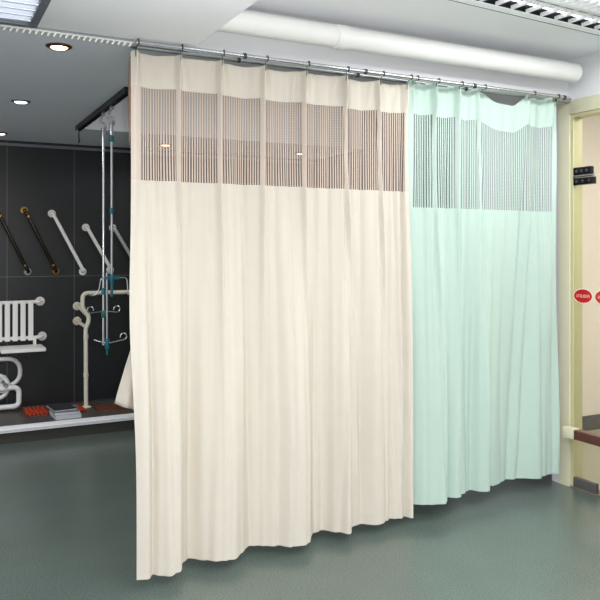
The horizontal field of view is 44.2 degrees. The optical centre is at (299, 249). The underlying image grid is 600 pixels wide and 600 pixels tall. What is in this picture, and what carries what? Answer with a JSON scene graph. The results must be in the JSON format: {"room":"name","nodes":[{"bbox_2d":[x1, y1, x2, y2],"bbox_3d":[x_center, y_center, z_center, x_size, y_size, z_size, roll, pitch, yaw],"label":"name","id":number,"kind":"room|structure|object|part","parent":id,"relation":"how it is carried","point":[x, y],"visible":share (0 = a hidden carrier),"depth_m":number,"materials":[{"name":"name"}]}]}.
{"room":"medical equipment showroom","nodes":[
{"label":"medical equipment showroom","id":0,"kind":"room"},
{"bbox_2d":[38,0,256,46],"bbox_3d":[-0.899,-1.180,0.656,3.400,0.360,4.990,0,0,-27],"label":"ceiling","id":1,"kind":"structure","parent":0,"point":[177,22],"depth_m":3.19,"materials":[{"name":"white paint"}]},
{"bbox_2d":[0,0,50,27],"bbox_3d":[-1.302,-0.989,2.845,0.625,0.022,0.610,0,0,-27],"label":"recessed light","id":2,"kind":"object","parent":1,"relation":"in","point":[24,13],"visible":1,"depth_m":3.06,"materials":[{"name":"white metal"}]},
{"bbox_2d":[0,0,38,19],"bbox_3d":[-1.302,-0.997,2.845,0.565,0.005,0.570,0,0,-27],"label":"diffuser","id":3,"kind":"object","parent":2,"relation":"attached to","point":[9,9],"depth_m":3.04,"materials":[{"name":"white plastic"}]},
{"bbox_2d":[0,24,133,46],"bbox_3d":[-1.913,-0.989,2.957,2.500,0.046,0.052,0,0,-27],"label":"ceiling track","id":4,"kind":"object","parent":1,"relation":"attached to","point":[40,30],"visible":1,"depth_m":3.38,"materials":[{"name":"white plastic"}]},
{"bbox_2d":[135,39,569,99],"bbox_3d":[0.452,-0.983,4.190,2.825,0.030,0.160,0,0,-27],"label":"curtain rod","id":5,"kind":"object","parent":1,"relation":"attached to","point":[142,42],"visible":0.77,"depth_m":3.97,"materials":[{"name":"silver metal"}]},
{"bbox_2d":[115,38,412,579],"bbox_3d":[-0.094,0.270,3.849,1.689,2.543,0.201,0,0,-26],"label":"privacy curtain","id":6,"kind":"object","parent":5,"relation":"hanging from","point":[267,379],"visible":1,"depth_m":3.84,"materials":[{"name":"beige fabric"}]},
{"bbox_3d":[-0.088,-0.565,3.906,1.625,0.454,0.071,0,0,-27],"label":"panel","id":7,"kind":"part","parent":6,"relation":"part of","materials":[{"name":"beige fabric"}]},
{"bbox_2d":[406,75,559,504],"bbox_3d":[1.177,0.247,4.600,1.300,2.496,0.230,0,0,-27],"label":"privacy curtain","id":8,"kind":"object","parent":5,"relation":"hanging from","point":[486,412],"visible":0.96,"depth_m":4.56,"materials":[{"name":"green fabric"}]},
{"bbox_3d":[1.151,-0.525,4.553,1.209,0.550,0.068,0,0,-29],"label":"panel","id":9,"kind":"part","parent":8,"relation":"part of","materials":[{"name":"fabric"}]},
{"bbox_2d":[0,140,314,408],"bbox_3d":[-3.514,0.075,6.345,8.550,3.050,0.100,0,0,-27],"label":"wall","id":10,"kind":"structure","parent":0,"point":[67,182],"depth_m":6.96,"materials":[{"name":"grey tile"}]},
{"bbox_2d":[0,357,21,409],"bbox_3d":[-2.762,1.196,6.580,0.549,0.463,0.170,0,0,-27],"label":"support rail","id":11,"kind":"object","parent":10,"relation":"attached to","point":[6,386],"visible":1,"depth_m":6.63,"materials":[{"name":"white plastic"}]},
{"bbox_2d":[0,213,31,275],"bbox_3d":[-2.614,-0.083,6.705,0.342,0.637,0.084,0,0,-27],"label":"grab bar","id":12,"kind":"object","parent":10,"relation":"attached to","point":[27,271],"visible":1,"depth_m":6.69,"materials":[{"name":"brown metal"}]},
{"bbox_2d":[0,297,46,353],"bbox_3d":[-2.540,0.664,6.576,0.597,0.462,0.380,0,0,-27],"label":"shower seat","id":13,"kind":"object","parent":10,"relation":"attached to","point":[34,347],"visible":1,"depth_m":6.67,"materials":[{"name":"white plastic"}]},
{"bbox_3d":[-2.606,0.475,6.706,0.507,0.032,0.082,0,0,-27],"label":"rail","id":14,"kind":"part","parent":13,"relation":"part of","materials":[{"name":"white plastic"}]},
{"bbox_3d":[-2.474,0.878,6.565,0.370,0.033,0.300,0,0,-27],"label":"seat","id":15,"kind":"part","parent":13,"relation":"part of","materials":[{"name":"white plastic"}]},
{"bbox_3d":[-2.607,0.800,6.705,0.544,0.032,0.083,0,0,-27],"label":"rail","id":16,"kind":"part","parent":13,"relation":"part of","materials":[{"name":"white plastic"}]},
{"bbox_2d":[20,206,58,274],"bbox_3d":[-2.397,-0.083,6.816,0.349,0.637,0.084,0,0,-27],"label":"grab bar","id":17,"kind":"object","parent":10,"relation":"attached to","point":[24,210],"visible":1,"depth_m":6.79,"materials":[{"name":"brown metal"}]},
{"bbox_2d":[48,210,86,274],"bbox_3d":[-2.178,-0.068,6.930,0.354,0.617,0.081,0,0,-27],"label":"grab bar","id":18,"kind":"object","parent":10,"relation":"attached to","point":[51,213],"visible":1,"depth_m":6.90,"materials":[{"name":"white plastic"}]},
{"bbox_2d":[82,224,113,271],"bbox_3d":[-1.925,-0.013,7.060,0.302,0.477,0.082,0,0,-27],"label":"grab bar","id":19,"kind":"object","parent":10,"relation":"attached to","point":[85,227],"visible":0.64,"depth_m":7.03,"materials":[{"name":"white plastic"}]},
{"bbox_2d":[109,224,129,256],"bbox_3d":[-1.692,-0.007,7.180,0.317,0.487,0.082,0,0,-27],"label":"grab bar","id":20,"kind":"object","parent":10,"relation":"attached to","point":[115,230],"visible":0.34,"depth_m":7.13,"materials":[{"name":"grey plastic"}]},
{"bbox_2d":[0,142,316,163],"bbox_3d":[-3.554,-0.963,6.260,8.400,0.025,0.014,0,0,-27],"label":"trim","id":21,"kind":"structure","parent":10,"relation":"attached to","point":[1,143],"depth_m":7.07,"materials":[{"name":"black metal"}]},
{"bbox_2d":[0,29,360,159],"bbox_3d":[-2.719,-1.225,4.635,8.400,0.450,3.670,0,0,-27],"label":"ceiling","id":22,"kind":"structure","parent":0,"point":[63,88],"depth_m":4.54,"materials":[{"name":"grey paint"}]},
{"bbox_2d":[11,99,30,103],"bbox_3d":[-1.874,-0.994,4.955,0.124,0.013,0.124,0,0,-27],"label":"recessed light","id":23,"kind":"object","parent":22,"relation":"in","point":[18,101],"visible":1,"depth_m":4.93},
{"bbox_2d":[46,42,71,50],"bbox_3d":[-1.181,-0.994,3.618,0.124,0.013,0.124,0,0,-27],"label":"recessed light","id":24,"kind":"object","parent":22,"relation":"in","point":[56,46],"visible":1,"depth_m":3.60,"materials":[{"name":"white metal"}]},
{"bbox_2d":[75,87,127,142],"bbox_3d":[-1.424,-0.928,5.238,0.040,0.143,1.620,0,0,-27],"label":"rail","id":25,"kind":"object","parent":22,"relation":"attached to","point":[120,95],"visible":0.92,"depth_m":5.11,"materials":[{"name":"black metal"}]},
{"bbox_2d":[87,110,119,344],"bbox_3d":[-1.359,-0.156,5.117,0.232,1.632,0.045,0,0,-27],"label":"rod","id":26,"kind":"object","parent":25,"relation":"hanging from","point":[103,113],"visible":0.98,"depth_m":5.12,"materials":[{"name":"silver metal"}]},
{"bbox_3d":[-1.365,-0.060,5.123,0.019,1.440,0.019,0,0,-27],"label":"rod","id":27,"kind":"part","parent":26,"relation":"part of","materials":[{"name":"silver metal"}]},
{"bbox_2d":[88,103,128,354],"bbox_3d":[-1.269,-0.138,4.891,0.271,1.666,0.034,0,0,-27],"label":"rod","id":28,"kind":"object","parent":25,"relation":"hanging from","point":[111,277],"visible":1,"depth_m":4.89,"materials":[{"name":"silver metal"}]},
{"bbox_3d":[-1.278,0.380,4.886,0.017,0.460,0.015,0,0,-27],"label":"rod","id":29,"kind":"part","parent":28,"relation":"part of","materials":[{"name":"metal"}]},
{"bbox_3d":[-1.250,-0.290,4.900,0.017,0.980,0.017,0,0,-27],"label":"rod","id":30,"kind":"part","parent":28,"relation":"part of","materials":[{"name":"metal"}]},
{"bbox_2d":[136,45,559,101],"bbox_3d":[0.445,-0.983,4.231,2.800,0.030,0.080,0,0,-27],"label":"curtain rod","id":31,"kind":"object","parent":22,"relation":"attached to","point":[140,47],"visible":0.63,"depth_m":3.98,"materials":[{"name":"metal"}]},
{"bbox_2d":[0,429,599,599],"bbox_3d":[-0.125,1.650,3.196,11.700,0.100,8.800,0,0,-27],"label":"floor","id":32,"kind":"structure","parent":0,"point":[68,505],"depth_m":3.96,"materials":[{"name":"green plastic"}]},
{"bbox_2d":[0,400,134,444],"bbox_3d":[-3.354,1.524,5.957,8.280,0.152,0.698,0,0,-27],"label":"display platform","id":33,"kind":"object","parent":32,"relation":"on","point":[15,426],"visible":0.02,"depth_m":6.35,"materials":[{"name":"laminate"}]},
{"bbox_2d":[22,406,48,416],"bbox_3d":[-2.370,1.443,6.613,0.184,0.014,0.344,0,0,-27],"label":"rubber mat","id":34,"kind":"object","parent":33,"relation":"on","point":[36,410],"visible":1,"depth_m":6.58,"materials":[{"name":"red rubber"}]},
{"bbox_2d":[49,409,81,419],"bbox_3d":[-2.062,1.433,6.473,0.215,0.034,0.300,0,0,-30],"label":"brochure","id":35,"kind":"object","parent":33,"relation":"on","point":[59,417],"visible":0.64,"depth_m":6.35,"materials":[{"name":"paper"}]},
{"bbox_2d":[52,404,79,415],"bbox_3d":[-2.060,1.404,6.480,0.212,0.022,0.300,0,0,-24],"label":"brochure","id":36,"kind":"object","parent":35,"relation":"on","point":[77,411],"visible":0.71,"depth_m":6.37,"materials":[{"name":"paper"}]},
{"bbox_2d":[46,403,76,411],"bbox_3d":[-2.103,1.386,6.497,0.190,0.014,0.270,0,0,-34],"label":"brochure","id":37,"kind":"object","parent":36,"relation":"on","point":[63,406],"visible":1,"depth_m":6.46,"materials":[{"name":"paper"}]},
{"bbox_2d":[76,404,86,411],"bbox_3d":[-2.022,1.443,6.724,0.094,0.014,0.304,0,0,-27],"label":"rubber mat","id":38,"kind":"object","parent":33,"relation":"on","point":[81,408],"visible":0.48,"depth_m":6.69,"materials":[{"name":"red rubber"}]},
{"bbox_2d":[73,290,129,407],"bbox_3d":[-1.787,0.914,7.011,0.670,1.072,0.295,0,0,-27],"label":"support rail","id":39,"kind":"object","parent":33,"relation":"on","point":[80,305],"visible":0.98,"depth_m":6.79,"materials":[{"name":"plastic"}]},
{"bbox_3d":[-2.045,0.693,6.898,0.048,0.072,0.255,0,0,-37],"label":"support arm","id":40,"kind":"part","parent":39,"relation":"part of","materials":[{"name":"beige plastic"}]},
{"bbox_2d":[93,404,129,411],"bbox_3d":[-1.683,1.443,6.797,0.394,0.014,0.204,0,0,-27],"label":"rubber mat","id":41,"kind":"object","parent":33,"relation":"on","point":[108,407],"visible":0.6,"depth_m":6.73,"materials":[{"name":"red rubber"}]},
{"bbox_2d":[562,426,599,446],"bbox_3d":[2.310,1.391,3.942,0.073,0.418,2.300,0,0,-27],"label":"rail","id":42,"kind":"object","parent":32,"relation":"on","point":[570,432],"visible":1,"depth_m":4.82,"materials":[{"name":"red wood"}]},
{"bbox_3d":[2.333,1.220,3.897,0.063,0.056,2.200,0,0,-27],"label":"rail","id":43,"kind":"part","parent":42,"relation":"part of","materials":[{"name":"red wood"}]},
{"bbox_3d":[2.334,1.189,3.898,0.056,0.006,2.200,0,0,-27],"label":"rail","id":44,"kind":"part","parent":42,"relation":"part of","materials":[{"name":"brown wood"}]},
{"bbox_2d":[247,0,599,60],"bbox_3d":[1.784,-1.340,2.108,2.700,0.120,5.120,0,0,-27],"label":"ceiling","id":45,"kind":"structure","parent":0,"point":[442,20],"depth_m":4.15,"materials":[{"name":"white paint"}]},
{"bbox_2d":[450,0,599,35],"bbox_3d":[1.471,-1.261,3.835,1.450,0.034,0.495,0,0,-31],"label":"air vent","id":46,"kind":"object","parent":45,"relation":"in","point":[578,15],"visible":1,"depth_m":3.87,"materials":[{"name":"grey metal"}]},
{"bbox_3d":[1.042,-1.258,3.710,0.012,0.020,0.150,0,0,-32],"label":"cross blade","id":47,"kind":"part","parent":46,"relation":"part of","materials":[{"name":"white metal"}]},
{"bbox_3d":[1.137,-1.258,3.769,0.012,0.020,0.150,0,0,-32],"label":"cross blade","id":48,"kind":"part","parent":46,"relation":"part of","materials":[{"name":"white metal"}]},
{"bbox_3d":[1.233,-1.258,3.827,0.012,0.020,0.150,0,0,-32],"label":"cross blade","id":49,"kind":"part","parent":46,"relation":"part of","materials":[{"name":"white metal"}]},
{"bbox_3d":[1.328,-1.258,3.886,0.012,0.020,0.150,0,0,-32],"label":"cross blade","id":50,"kind":"part","parent":46,"relation":"part of","materials":[{"name":"white metal"}]},
{"bbox_3d":[1.424,-1.258,3.944,0.012,0.020,0.150,0,0,-32],"label":"cross blade","id":51,"kind":"part","parent":46,"relation":"part of","materials":[{"name":"white metal"}]},
{"bbox_3d":[1.519,-1.258,4.003,0.012,0.020,0.150,0,0,-32],"label":"cross blade","id":52,"kind":"part","parent":46,"relation":"part of","materials":[{"name":"white metal"}]},
{"bbox_3d":[1.446,-1.258,3.694,0.012,0.020,0.210,0,0,-32],"label":"cross blade","id":53,"kind":"part","parent":46,"relation":"part of","materials":[{"name":"white metal"}]},
{"bbox_3d":[1.494,-1.258,3.723,0.012,0.020,0.210,0,0,-32],"label":"cross blade","id":54,"kind":"part","parent":46,"relation":"part of","materials":[{"name":"white metal"}]},
{"bbox_3d":[1.615,-1.258,4.061,0.012,0.020,0.150,0,0,-32],"label":"cross blade","id":55,"kind":"part","parent":46,"relation":"part of","materials":[{"name":"white metal"}]},
{"bbox_3d":[1.541,-1.258,3.752,0.012,0.020,0.210,0,0,-32],"label":"cross blade","id":56,"kind":"part","parent":46,"relation":"part of","materials":[{"name":"white metal"}]},
{"bbox_2d":[316,52,599,481],"bbox_3d":[2.233,0.075,4.352,0.150,3.050,8.700,0,0,-27],"label":"wall","id":57,"kind":"structure","parent":0,"point":[554,476],"depth_m":5.81,"materials":[{"name":"white paint"}]},
{"bbox_2d":[85,87,361,148],"bbox_3d":[-0.581,-1.200,6.720,2.690,0.400,0.015,0,0,-27],"label":"ceiling","id":58,"kind":"structure","parent":57,"relation":"attached to","point":[120,111],"depth_m":6.69,"materials":[{"name":"white paint"}]},
{"bbox_2d":[130,46,571,102],"bbox_3d":[0.497,-1.008,4.305,2.980,0.028,0.034,0,0,-27],"label":"trim","id":59,"kind":"structure","parent":57,"relation":"attached to","point":[131,47],"depth_m":4.93,"materials":[{"name":"metal"}]},
{"bbox_2d":[182,9,567,104],"bbox_3d":[0.568,-1.240,4.474,2.700,0.480,0.200,0,0,-27],"label":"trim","id":60,"kind":"structure","parent":57,"relation":"attached to","point":[231,42],"depth_m":4.29,"materials":[{"name":"white paint"}]},
{"bbox_2d":[217,10,582,81],"bbox_3d":[0.635,-1.157,4.275,2.598,0.132,0.216,0,0,-27],"label":"ceiling pipe","id":61,"kind":"object","parent":57,"relation":"attached to","point":[250,23],"visible":0.94,"depth_m":4.12,"materials":[{"name":"white plastic"}]},
{"bbox_2d":[542,474,551,480],"bbox_3d":[1.004,1.558,6.565,0.012,0.085,3.240,0,0,-27],"label":"baseboard","id":62,"kind":"structure","parent":57,"relation":"attached to","point":[549,476],"depth_m":5.14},
{"bbox_2d":[558,94,599,497],"bbox_3d":[2.423,0.295,3.921,0.106,2.610,2.640,0,0,-27],"label":"door frame","id":63,"kind":"structure","parent":57,"relation":"in","point":[571,173],"depth_m":4.99,"materials":[{"name":"yellow metal"}]},
{"bbox_2d":[574,289,592,303],"bbox_3d":[1.878,0.306,4.901,0.002,0.100,0.165,0,0,-27],"label":"sticker","id":64,"kind":"object","parent":63,"relation":"attached to","point":[583,296],"visible":1,"depth_m":4.90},
{"bbox_2d":[594,291,599,303],"bbox_3d":[1.958,0.306,4.745,0.002,0.100,0.165,0,0,-27],"label":"sticker","id":65,"kind":"object","parent":63,"relation":"attached to","point":[597,294],"visible":1,"depth_m":4.79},
{"bbox_2d":[582,115,599,415],"bbox_3d":[2.850,0.100,6.760,3.150,3.000,0.100,0,0,-27],"label":"wall","id":66,"kind":"structure","parent":0,"point":[590,126],"depth_m":6.57,"materials":[{"name":"beige paint"}]},
{"bbox_2d":[582,414,599,430],"bbox_3d":[2.876,1.535,6.709,3.150,0.130,0.015,0,0,-27],"label":"baseboard","id":67,"kind":"structure","parent":66,"relation":"attached to","point":[590,422],"depth_m":6.55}
]}

